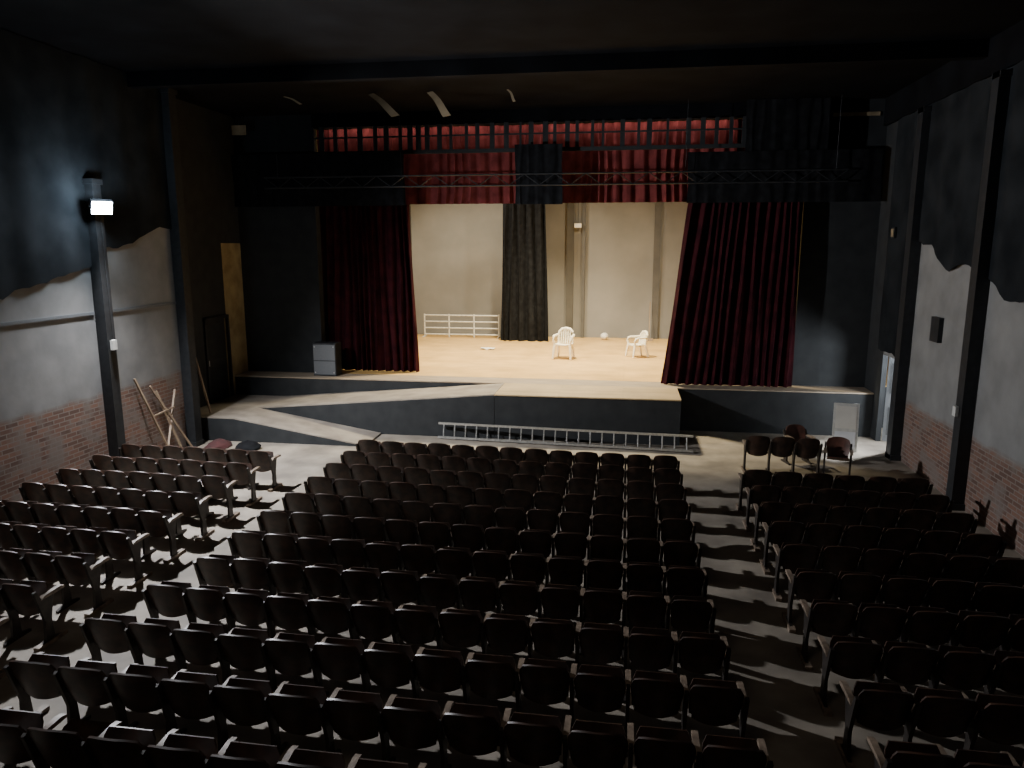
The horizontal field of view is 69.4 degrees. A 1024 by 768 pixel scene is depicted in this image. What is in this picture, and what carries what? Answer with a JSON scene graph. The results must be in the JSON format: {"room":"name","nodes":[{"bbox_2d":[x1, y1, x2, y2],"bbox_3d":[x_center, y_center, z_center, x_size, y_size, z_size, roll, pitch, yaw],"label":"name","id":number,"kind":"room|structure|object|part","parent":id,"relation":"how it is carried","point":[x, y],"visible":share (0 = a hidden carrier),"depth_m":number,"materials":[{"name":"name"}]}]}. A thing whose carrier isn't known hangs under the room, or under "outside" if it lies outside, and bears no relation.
{"room":"theater auditorium","nodes":[
{"label":"theater auditorium","id":0,"kind":"room"},
{"bbox_2d":[0,28,171,298],"bbox_3d":[-9.362,-2.642,7.475,0.079,4.689,20.450,2,11,9],"label":"wall","id":1,"kind":"structure","parent":0,"point":[66,118],"depth_m":13.86,"materials":[{"name":"black paint"}]},
{"bbox_2d":[0,35,186,500],"bbox_3d":[-9.846,-0.846,7.857,0.850,8.400,20.600,2,11,9],"label":"wall","id":2,"kind":"structure","parent":0,"point":[52,410],"depth_m":14.46,"materials":[{"name":"paint"}]},
{"bbox_2d":[0,302,175,326],"bbox_3d":[-9.442,-0.110,7.725,0.030,0.060,20.000,2,11,9],"label":"trim","id":3,"kind":"structure","parent":2,"relation":"attached to","point":[168,303],"depth_m":14.17,"materials":[{"name":"grey paint"}]},
{"bbox_2d":[82,178,125,456],"bbox_3d":[-8.204,-0.997,14.982,0.250,6.100,0.320,2,11,9],"label":"pillar","id":4,"kind":"structure","parent":2,"relation":"attached to","point":[110,380],"depth_m":14.86,"materials":[{"name":"metal"}]},
{"bbox_2d":[88,198,112,214],"bbox_3d":[-7.963,-3.420,14.280,0.347,0.295,0.437,10,14,43],"label":"floodlight","id":5,"kind":"object","parent":4,"relation":"attached to","point":[97,206],"visible":1,"depth_m":14.21,"materials":[{"name":"metal"}]},
{"bbox_2d":[100,216,117,349],"bbox_3d":[-8.063,-1.998,14.759,0.060,2.650,0.130,2,11,9],"label":"conduit","id":6,"kind":"object","parent":4,"relation":"attached to","point":[113,343],"visible":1,"depth_m":14.90,"materials":[{"name":"grey metal"}]},
{"bbox_2d":[160,88,204,446],"bbox_3d":[-7.778,-2.574,17.453,0.270,8.300,0.360,2,11,9],"label":"pillar","id":7,"kind":"structure","parent":2,"relation":"attached to","point":[178,235],"depth_m":17.35,"materials":[{"name":"paint"}]},
{"bbox_2d":[176,99,247,407],"bbox_3d":[-8.297,-3.052,19.760,0.250,8.400,3.800,2,11,9],"label":"wall","id":8,"kind":"structure","parent":0,"point":[205,135],"depth_m":19.94,"materials":[{"name":"black paint"}]},
{"bbox_2d":[206,318,228,401],"bbox_3d":[-8.203,-0.671,20.495,0.090,2.230,1.080,2,11,9],"label":"door","id":9,"kind":"structure","parent":8,"relation":"in","point":[218,370],"depth_m":20.55,"materials":[{"name":"wood"}]},
{"bbox_2d":[203,314,233,403],"bbox_3d":[-8.114,-0.713,20.473,0.070,2.320,1.240,2,11,9],"label":"door frame","id":10,"kind":"structure","parent":8,"relation":"attached to","point":[226,316],"depth_m":20.34,"materials":[{"name":"wood"}]},
{"bbox_2d":[316,131,687,338],"bbox_3d":[2.131,-5.500,29.952,24.000,9.500,0.250,2,11,9],"label":"wall","id":11,"kind":"structure","parent":0,"point":[457,249],"depth_m":30.07,"materials":[{"name":"paint"}]},
{"bbox_2d":[410,202,661,338],"bbox_3d":[0.592,-5.973,29.893,10.650,8.148,0.159,2,11,9],"label":"pilasters","id":12,"kind":"object","parent":11,"relation":"attached to","point":[658,205],"visible":0.38,"depth_m":29.58,"materials":[{"name":"beige paint"}]},
{"bbox_2d":[574,203,581,227],"bbox_3d":[2.614,-7.675,29.062,0.280,3.000,0.150,2,11,9],"label":"wall lamp","id":13,"kind":"object","parent":12,"relation":"attached to","point":[576,225],"visible":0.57,"depth_m":29.25,"materials":[{"name":"white plastic"}]},
{"bbox_2d":[0,0,1023,116],"bbox_3d":[-1.109,-5.208,7.798,18.000,0.200,24.700,2,11,9],"label":"ceiling","id":14,"kind":"structure","parent":0,"point":[123,35],"depth_m":12.82,"materials":[{"name":"black paint"}]},
{"bbox_2d":[231,112,245,134],"bbox_3d":[-7.446,-7.088,20.134,0.400,0.600,0.040,2,11,9],"label":"light fixture","id":15,"kind":"object","parent":14,"relation":"hanging from","point":[238,129],"visible":1,"depth_m":20.14,"materials":[{"name":"metal"}]},
{"bbox_2d":[284,96,300,104],"bbox_3d":[-5.328,-6.885,17.970,0.490,0.203,0.010,2,11,9],"label":"ceiling panel","id":16,"kind":"object","parent":14,"relation":"hanging from","point":[299,103],"visible":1,"depth_m":17.96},
{"bbox_2d":[368,93,398,116],"bbox_3d":[-3.053,-6.640,17.608,0.808,0.576,0.042,3,11,18],"label":"ceiling panel","id":17,"kind":"object","parent":14,"relation":"hanging from","point":[384,104],"visible":1,"depth_m":17.59,"materials":[{"name":"beige wood"}]},
{"bbox_2d":[428,91,449,116],"bbox_3d":[-1.720,-6.588,17.410,0.602,0.604,0.054,4,11,22],"label":"ceiling panel","id":18,"kind":"object","parent":14,"relation":"hanging from","point":[444,112],"visible":1,"depth_m":17.40,"materials":[{"name":"beige wood"}]},
{"bbox_2d":[507,89,514,101],"bbox_3d":[-0.021,-6.679,17.134,0.256,0.301,0.047,8,13,38],"label":"ceiling panel","id":19,"kind":"object","parent":14,"relation":"hanging from","point":[508,90],"visible":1,"depth_m":17.12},
{"bbox_2d":[264,98,849,188],"bbox_3d":[0.709,-6.151,19.039,15.213,2.040,0.038,2,11,9],"label":"lighting truss","id":20,"kind":"object","parent":14,"relation":"hanging from","point":[847,169],"visible":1,"depth_m":19.08,"materials":[{"name":"metal"}]},
{"bbox_2d":[515,144,562,204],"bbox_3d":[0.696,-5.473,19.324,1.276,1.520,0.076,1,11,8],"label":"cloth","id":21,"kind":"object","parent":20,"relation":"hanging from","point":[529,158],"visible":0.99,"depth_m":19.32,"materials":[{"name":"black fabric"}]},
{"bbox_2d":[686,148,883,202],"bbox_3d":[6.746,-5.173,18.444,4.676,1.250,0.072,2,11,9],"label":"cloth","id":22,"kind":"object","parent":20,"relation":"hanging from","point":[864,175],"visible":1,"depth_m":18.43,"materials":[{"name":"black fabric"}]},
{"bbox_2d":[126,39,989,88],"bbox_3d":[0.210,-6.172,14.370,16.780,0.299,0.220,2,11,9],"label":"ceiling beam","id":23,"kind":"structure","parent":14,"relation":"attached to","point":[966,49],"depth_m":14.12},
{"bbox_2d":[745,97,832,150],"bbox_3d":[6.823,-6.379,18.284,2.050,1.280,0.073,2,11,9],"label":"cloth","id":24,"kind":"object","parent":14,"relation":"hanging from","point":[791,123],"visible":1,"depth_m":18.27,"materials":[{"name":"black fabric"}]},
{"bbox_2d":[0,428,1023,767],"bbox_3d":[-0.022,3.278,9.202,20.200,0.200,24.700,2,11,9],"label":"floor","id":25,"kind":"structure","parent":0,"point":[784,711],"depth_m":9.34,"materials":[{"name":"concrete"}]},
{"bbox_2d":[0,617,8,678],"bbox_3d":[-7.446,2.866,8.526,3.389,0.857,0.522,2,11,10],"label":"seats","id":26,"kind":"object","parent":25,"relation":"on","point":[5,619],"visible":0.5,"depth_m":8.40,"materials":[{"name":"brown wood"}]},
{"bbox_2d":[0,579,67,651],"bbox_3d":[-7.316,2.713,9.360,3.389,0.853,0.516,2,11,10],"label":"seats","id":27,"kind":"object","parent":25,"relation":"on","point":[25,598],"visible":0.99,"depth_m":9.04,"materials":[{"name":"brown wood"}]},
{"bbox_2d":[0,547,113,617],"bbox_3d":[-7.187,2.560,10.190,3.389,0.852,0.519,2,11,10],"label":"seats","id":28,"kind":"object","parent":25,"relation":"on","point":[76,569],"visible":0.97,"depth_m":9.87,"materials":[{"name":"brown wood"}]},
{"bbox_2d":[0,521,151,587],"bbox_3d":[-7.057,2.404,11.025,3.389,0.855,0.511,2,11,10],"label":"seats","id":29,"kind":"object","parent":25,"relation":"on","point":[118,544],"visible":0.94,"depth_m":10.74,"materials":[{"name":"brown wood"}]},
{"bbox_2d":[0,500,185,563],"bbox_3d":[-6.928,2.253,11.854,3.389,0.849,0.516,2,11,10],"label":"seats","id":30,"kind":"object","parent":25,"relation":"on","point":[156,522],"visible":0.84,"depth_m":11.61,"materials":[{"name":"brown wood"}]},
{"bbox_2d":[18,482,214,541],"bbox_3d":[-6.800,2.096,12.682,3.389,0.856,0.520,2,11,10],"label":"seats","id":31,"kind":"object","parent":25,"relation":"on","point":[190,504],"visible":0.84,"depth_m":12.47,"materials":[{"name":"brown wood"}]},
{"bbox_2d":[56,468,239,522],"bbox_3d":[-6.668,1.940,13.525,3.389,0.856,0.542,2,11,10],"label":"seats","id":32,"kind":"object","parent":25,"relation":"on","point":[219,487],"visible":0.75,"depth_m":13.28,"materials":[{"name":"brown wood"}]},
{"bbox_2d":[133,378,192,446],"bbox_3d":[-7.853,0.739,16.794,0.433,1.993,1.447,2,11,9],"label":"leaning timbers","id":33,"kind":"object","parent":25,"relation":"on","point":[171,419],"visible":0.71,"depth_m":16.81,"materials":[{"name":"brown wood"}]},
{"bbox_2d":[89,454,261,506],"bbox_3d":[-6.540,1.788,14.348,3.389,0.856,0.513,2,11,10],"label":"seats","id":34,"kind":"object","parent":25,"relation":"on","point":[244,473],"visible":0.73,"depth_m":14.11,"materials":[{"name":"brown wood"}]},
{"bbox_2d":[118,444,281,491],"bbox_3d":[-6.411,1.637,15.180,3.389,0.849,0.511,2,11,10],"label":"seats","id":35,"kind":"object","parent":25,"relation":"on","point":[266,460],"visible":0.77,"depth_m":14.93,"materials":[{"name":"brown wood"}]},
{"bbox_2d":[0,706,426,767],"bbox_3d":[-1.598,3.327,6.036,7.487,0.856,0.539,2,11,11],"label":"seats","id":36,"kind":"object","parent":25,"relation":"on","point":[80,743],"visible":1,"depth_m":6.19,"materials":[{"name":"brown wood"}]},
{"bbox_2d":[204,438,232,448],"bbox_3d":[-7.175,1.423,18.060,0.645,0.202,0.624,-5,12,-24],"label":"cloth","id":37,"kind":"object","parent":25,"relation":"on","point":[220,443],"visible":0.95,"depth_m":17.89,"materials":[{"name":"fabric"}]},
{"bbox_2d":[235,440,260,450],"bbox_3d":[-6.371,1.456,17.823,0.606,0.222,0.627,2,11,9],"label":"pile","id":38,"kind":"object","parent":25,"relation":"on","point":[250,445],"visible":0.92,"depth_m":17.69,"materials":[{"name":"fabric"}]},
{"bbox_2d":[200,383,503,445],"bbox_3d":[-4.322,0.687,19.479,7.880,1.150,2.810,2,11,9],"label":"ramp","id":39,"kind":"object","parent":25,"relation":"on","point":[345,418],"visible":0.83,"depth_m":19.06,"materials":[{"name":"black paint"}]},
{"bbox_2d":[196,358,211,412],"bbox_3d":[-7.840,-0.192,18.624,0.424,1.922,0.062,-1,11,-7],"label":"leaning pole","id":40,"kind":"object","parent":39,"relation":"on","point":[198,368],"visible":0.65,"depth_m":18.66,"materials":[{"name":"brown wood"}]},
{"bbox_2d":[3,652,773,767],"bbox_3d":[-1.423,3.175,6.854,7.290,0.857,0.513,2,11,11],"label":"seats","id":41,"kind":"object","parent":25,"relation":"on","point":[531,739],"visible":0.98,"depth_m":6.70,"materials":[{"name":"brown wood"}]},
{"bbox_2d":[79,613,749,756],"bbox_3d":[-1.248,3.025,7.677,7.094,0.854,0.515,2,11,11],"label":"seats","id":42,"kind":"object","parent":25,"relation":"on","point":[601,689],"visible":0.95,"depth_m":7.46,"materials":[{"name":"brown wood"}]},
{"bbox_2d":[141,581,730,703],"bbox_3d":[-1.072,2.870,8.502,6.898,0.857,0.512,2,11,11],"label":"seats","id":43,"kind":"object","parent":25,"relation":"on","point":[649,648],"visible":0.97,"depth_m":8.29,"materials":[{"name":"brown wood"}]},
{"bbox_2d":[193,554,715,659],"bbox_3d":[-0.898,2.718,9.322,6.708,0.857,0.521,2,11,11],"label":"seats","id":44,"kind":"object","parent":25,"relation":"on","point":[442,591],"visible":0.98,"depth_m":9.10,"materials":[{"name":"brown wood"}]},
{"bbox_2d":[227,530,707,632],"bbox_3d":[-0.769,2.564,10.154,6.708,0.857,0.521,2,11,11],"label":"seats","id":45,"kind":"object","parent":25,"relation":"on","point":[384,556],"visible":0.94,"depth_m":9.92,"materials":[{"name":"brown wood"}]},
{"bbox_2d":[256,510,701,596],"bbox_3d":[-0.639,2.410,10.989,6.708,0.855,0.513,2,11,11],"label":"seats","id":46,"kind":"object","parent":25,"relation":"on","point":[369,529],"visible":0.9,"depth_m":10.76,"materials":[{"name":"brown wood"}]},
{"bbox_2d":[282,492,695,562],"bbox_3d":[-0.507,2.254,11.828,6.708,0.856,0.539,2,11,11],"label":"seats","id":47,"kind":"object","parent":25,"relation":"on","point":[327,504],"visible":0.77,"depth_m":11.57,"materials":[{"name":"brown wood"}]},
{"bbox_2d":[304,476,690,538],"bbox_3d":[-0.380,2.103,12.649,6.705,0.855,0.556,2,11,11],"label":"seats","id":48,"kind":"object","parent":25,"relation":"on","point":[431,494],"visible":0.74,"depth_m":12.40,"materials":[{"name":"brown wood"}]},
{"bbox_2d":[323,463,686,517],"bbox_3d":[-0.249,1.946,13.492,6.708,0.857,0.542,2,11,11],"label":"seats","id":49,"kind":"object","parent":25,"relation":"on","point":[363,472],"visible":0.66,"depth_m":13.22,"materials":[{"name":"brown wood"}]},
{"bbox_2d":[340,450,682,509],"bbox_3d":[-0.122,1.794,14.311,6.708,0.857,0.517,2,11,11],"label":"seats","id":50,"kind":"object","parent":25,"relation":"on","point":[457,464],"visible":0.68,"depth_m":14.05,"materials":[{"name":"brown wood"}]},
{"bbox_2d":[356,439,679,481],"bbox_3d":[0.008,1.641,15.142,6.708,0.853,0.516,2,11,11],"label":"seats","id":51,"kind":"object","parent":25,"relation":"on","point":[492,453],"visible":0.56,"depth_m":14.88,"materials":[{"name":"brown wood"}]},
{"bbox_2d":[438,422,692,452],"bbox_3d":[1.204,1.292,18.160,6.309,0.388,0.148,2,11,12],"label":"ladder","id":52,"kind":"object","parent":25,"relation":"on","point":[443,423],"visible":1,"depth_m":18.09,"materials":[{"name":"silver metal"}]},
{"bbox_2d":[342,334,888,427],"bbox_3d":[1.363,-0.480,25.776,23.960,1.150,9.890,2,11,9],"label":"stage","id":53,"kind":"object","parent":25,"relation":"on","point":[439,355],"visible":0.14,"depth_m":24.17,"materials":[{"name":"beige wood"}]},
{"bbox_2d":[312,341,341,375],"bbox_3d":[-5.339,-0.733,21.393,0.680,0.940,0.465,2,11,9],"label":"loudspeaker","id":54,"kind":"object","parent":53,"relation":"on","point":[327,359],"visible":1,"depth_m":21.19,"materials":[{"name":"metal"}]},
{"bbox_2d":[320,204,419,371],"bbox_3d":[-4.241,-2.934,21.702,3.012,5.140,0.273,2,11,9],"label":"stage curtain","id":55,"kind":"object","parent":53,"relation":"on","point":[368,283],"visible":0.88,"depth_m":21.70,"materials":[{"name":"red fabric"}]},
{"bbox_2d":[423,314,500,338],"bbox_3d":[-2.062,-2.378,30.232,3.155,0.947,0.600,2,11,9],"label":"metal rack","id":56,"kind":"object","parent":53,"relation":"on","point":[448,315],"visible":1,"depth_m":30.20,"materials":[{"name":"white metal"}]},
{"bbox_2d":[235,371,873,445],"bbox_3d":[0.529,0.632,19.773,17.380,1.150,2.428,2,11,9],"label":"apron","id":57,"kind":"object","parent":53,"relation":"attached to","point":[626,406],"depth_m":19.15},
{"bbox_2d":[552,327,574,359],"bbox_3d":[1.725,-1.354,24.505,0.707,1.012,0.727,3,11,16],"label":"plastic chair","id":58,"kind":"object","parent":53,"relation":"on","point":[564,330],"visible":1,"depth_m":24.64,"materials":[{"name":"white plastic"}]},
{"bbox_2d":[600,333,607,339],"bbox_3d":[3.678,-1.908,29.526,0.317,0.280,0.324,2,11,9],"label":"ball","id":59,"kind":"object","parent":53,"relation":"on","point":[604,336],"visible":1,"depth_m":29.43,"materials":[{"name":"plastic"}]},
{"bbox_2d":[625,330,648,357],"bbox_3d":[4.215,-1.349,24.825,0.638,0.888,0.620,-4,11,-19],"label":"plastic chair","id":60,"kind":"object","parent":53,"relation":"on","point":[642,338],"visible":1,"depth_m":24.83,"materials":[{"name":"white plastic"}]},
{"bbox_2d":[647,302,652,340],"bbox_3d":[5.437,-2.484,29.290,0.320,1.506,0.556,2,11,9],"label":"broom","id":61,"kind":"object","parent":53,"relation":"on","point":[649,339],"visible":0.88,"depth_m":29.23,"materials":[{"name":"beige wood"}]},
{"bbox_2d":[661,202,802,387],"bbox_3d":[5.706,-2.441,19.317,3.408,5.040,0.247,2,11,9],"label":"stage curtain","id":62,"kind":"object","parent":53,"relation":"on","point":[733,320],"visible":0.93,"depth_m":19.32,"materials":[{"name":"red fabric"}]},
{"bbox_2d":[740,436,822,473],"bbox_3d":[5.795,1.497,15.924,1.614,0.852,0.513,2,11,12],"label":"seats","id":63,"kind":"object","parent":25,"relation":"on","point":[805,448],"visible":0.98,"depth_m":15.76,"materials":[{"name":"brown wood"}]},
{"bbox_2d":[781,424,815,464],"bbox_3d":[6.438,1.373,16.637,0.556,0.837,0.554,-1,11,-6],"label":"seat","id":64,"kind":"object","parent":25,"relation":"on","point":[795,431],"visible":0.46,"depth_m":16.78,"materials":[{"name":"metal"}]},
{"bbox_2d":[736,469,932,513],"bbox_3d":[5.784,1.961,13.412,3.246,0.856,0.548,2,11,10],"label":"seats","id":65,"kind":"object","parent":25,"relation":"on","point":[917,486],"visible":0.62,"depth_m":13.19,"materials":[{"name":"brown wood"}]},
{"bbox_2d":[822,437,852,474],"bbox_3d":[6.811,1.578,15.482,0.556,0.855,0.548,4,11,22],"label":"seat","id":66,"kind":"object","parent":25,"relation":"on","point":[838,448],"visible":0.97,"depth_m":15.59,"materials":[{"name":"metal"}]},
{"bbox_2d":[832,403,859,451],"bbox_3d":[7.944,1.031,17.638,0.560,1.148,0.162,3,11,16],"label":"panel board","id":67,"kind":"object","parent":25,"relation":"on","point":[845,415],"visible":0.79,"depth_m":17.59,"materials":[{"name":"paint"}]},
{"bbox_2d":[743,485,953,531],"bbox_3d":[5.651,2.119,12.565,3.241,0.853,0.548,2,11,10],"label":"seats","id":68,"kind":"object","parent":25,"relation":"on","point":[828,497],"visible":0.69,"depth_m":12.36,"materials":[{"name":"brown wood"}]},
{"bbox_2d":[750,501,978,551],"bbox_3d":[5.522,2.271,11.733,3.246,0.857,0.512,2,11,10],"label":"seats","id":69,"kind":"object","parent":25,"relation":"on","point":[919,519],"visible":0.71,"depth_m":11.52,"materials":[{"name":"brown wood"}]},
{"bbox_2d":[759,520,1006,574],"bbox_3d":[5.392,2.426,10.899,3.246,0.857,0.518,2,11,10],"label":"seats","id":70,"kind":"object","parent":25,"relation":"on","point":[861,537],"visible":0.77,"depth_m":10.71,"materials":[{"name":"brown wood"}]},
{"bbox_2d":[770,542,1023,614],"bbox_3d":[5.263,2.579,10.070,3.246,0.857,0.513,2,11,10],"label":"seats","id":71,"kind":"object","parent":25,"relation":"on","point":[792,556],"visible":0.87,"depth_m":9.90,"materials":[{"name":"brown wood"}]},
{"bbox_2d":[782,568,1023,651],"bbox_3d":[5.133,2.734,9.239,3.246,0.856,0.513,2,11,10],"label":"seats","id":72,"kind":"object","parent":25,"relation":"on","point":[954,595],"visible":0.9,"depth_m":9.11,"materials":[{"name":"brown wood"}]},
{"bbox_2d":[796,599,1023,670],"bbox_3d":[5.004,2.891,8.409,3.246,0.850,0.512,2,11,10],"label":"seats","id":73,"kind":"object","parent":25,"relation":"on","point":[930,626],"visible":0.97,"depth_m":8.34,"materials":[{"name":"brown wood"}]},
{"bbox_2d":[813,635,1023,716],"bbox_3d":[4.875,3.041,7.578,3.246,0.857,0.512,2,11,10],"label":"seats","id":74,"kind":"object","parent":25,"relation":"on","point":[962,668],"visible":0.97,"depth_m":7.54,"materials":[{"name":"brown wood"}]},
{"bbox_2d":[834,680,1023,767],"bbox_3d":[4.746,3.197,6.747,3.246,0.855,0.512,2,11,10],"label":"seats","id":75,"kind":"object","parent":25,"relation":"on","point":[999,719],"visible":0.99,"depth_m":6.77,"materials":[{"name":"brown wood"}]},
{"bbox_2d":[867,736,1023,767],"bbox_3d":[4.618,3.348,5.924,3.246,0.857,0.537,2,11,10],"label":"seats","id":76,"kind":"object","parent":25,"relation":"on","point":[897,754],"visible":1,"depth_m":6.03,"materials":[{"name":"brown wood"}]},
{"bbox_2d":[501,203,547,341],"bbox_3d":[0.492,-5.307,28.467,1.925,7.340,0.335,2,11,9],"label":"curtain","id":77,"kind":"object","parent":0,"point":[524,313],"visible":0.71,"depth_m":28.66,"materials":[{"name":"fabric"}]},
{"bbox_2d":[316,119,742,130],"bbox_3d":[1.405,-9.405,24.403,24.500,0.200,9.850,2,11,9],"label":"ceiling","id":78,"kind":"structure","parent":0,"point":[719,119],"depth_m":28.91,"materials":[{"name":"black fabric"}]},
{"bbox_2d":[232,98,886,386],"bbox_3d":[0.736,-3.178,20.440,17.400,8.400,0.300,2,11,9],"label":"wall","id":79,"kind":"structure","parent":0,"point":[838,240],"depth_m":19.67,"materials":[{"name":"black paint"}]},
{"bbox_2d":[389,125,528,204],"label":"valance curtain","id":80,"kind":"object","parent":79,"relation":"hanging from","point":[504,162],"depth_m":20.34,"materials":[{"name":"red fabric"}]},
{"bbox_2d":[310,116,745,153],"bbox_3d":[0.920,-6.522,19.498,13.140,0.760,0.070,2,11,9],"label":"frame","id":81,"kind":"object","parent":79,"relation":"attached to","point":[702,145],"visible":0.91,"depth_m":19.56,"materials":[{"name":"black paint"}]},
{"bbox_2d":[548,119,744,202],"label":"valance curtain","id":82,"kind":"object","parent":79,"relation":"hanging from","point":[575,161],"depth_m":19.64,"materials":[{"name":"red fabric"}]},
{"bbox_2d":[833,111,880,116],"bbox_3d":[8.569,-6.710,18.395,1.100,0.090,0.028,2,11,9],"label":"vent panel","id":83,"kind":"object","parent":79,"relation":"attached to","point":[842,113],"visible":1,"depth_m":18.38,"materials":[{"name":"grey metal"}]},
{"bbox_2d":[864,121,1023,556],"bbox_3d":[7.527,-0.712,7.133,0.120,8.400,24.400,2,11,9],"label":"wall","id":84,"kind":"structure","parent":0,"point":[994,493],"depth_m":14.28,"materials":[{"name":"paint"}]},
{"bbox_2d":[882,357,893,441],"bbox_3d":[9.453,0.448,17.941,0.085,2.120,0.930,-4,11,-23],"label":"door","id":85,"kind":"structure","parent":84,"relation":"in","point":[891,360],"depth_m":18.29,"materials":[{"name":"white paint"}]},
{"bbox_2d":[885,106,931,460],"bbox_3d":[8.786,-2.066,16.358,0.250,7.700,0.380,2,11,9],"label":"pillar","id":86,"kind":"structure","parent":84,"relation":"attached to","point":[912,245],"depth_m":16.28,"materials":[{"name":"paint"}]},
{"bbox_2d":[929,316,943,342],"bbox_3d":[8.618,-1.105,15.019,0.089,0.500,0.400,2,11,9],"label":"electrical box","id":87,"kind":"object","parent":84,"relation":"attached to","point":[937,323],"visible":1,"depth_m":14.91,"materials":[{"name":"metal"}]},
{"bbox_2d":[946,69,1012,510],"bbox_3d":[8.287,-1.471,13.150,0.250,7.700,0.340,2,11,9],"label":"pillar","id":88,"kind":"structure","parent":84,"relation":"attached to","point":[978,292],"depth_m":13.04,"materials":[{"name":"paint"}]},
{"bbox_2d":[952,406,958,416],"bbox_3d":[8.123,0.498,13.556,0.055,0.180,0.130,2,11,9],"label":"switch box","id":89,"kind":"object","parent":88,"relation":"attached to","point":[955,410],"visible":1,"depth_m":13.51,"materials":[{"name":"white paint"}]},
{"bbox_2d":[878,60,1023,356],"bbox_3d":[7.347,-1.289,6.643,0.082,5.826,23.400,2,11,9],"label":"wall","id":90,"kind":"structure","parent":0,"point":[958,123],"depth_m":14.13,"materials":[{"name":"black paint"}]},
{"bbox_2d":[891,227,896,237],"bbox_3d":[8.985,-3.563,17.438,0.060,0.250,0.200,2,11,9],"label":"wall sconce","id":91,"kind":"object","parent":90,"relation":"attached to","point":[893,230],"visible":1,"depth_m":17.37,"materials":[{"name":"metal"}]},
{"bbox_2d":[883,19,1023,125],"bbox_3d":[7.424,-4.532,6.488,0.098,0.648,24.290,2,11,9],"label":"trim","id":92,"kind":"structure","parent":90,"relation":"attached to","point":[1006,48],"depth_m":14.33,"materials":[{"name":"black paint"}]},
{"bbox_3d":[7.424,-4.532,6.488,0.098,0.648,24.290,2,11,9],"label":"cornice","id":93,"kind":"part","parent":92,"relation":"part of","materials":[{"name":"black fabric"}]}
]}

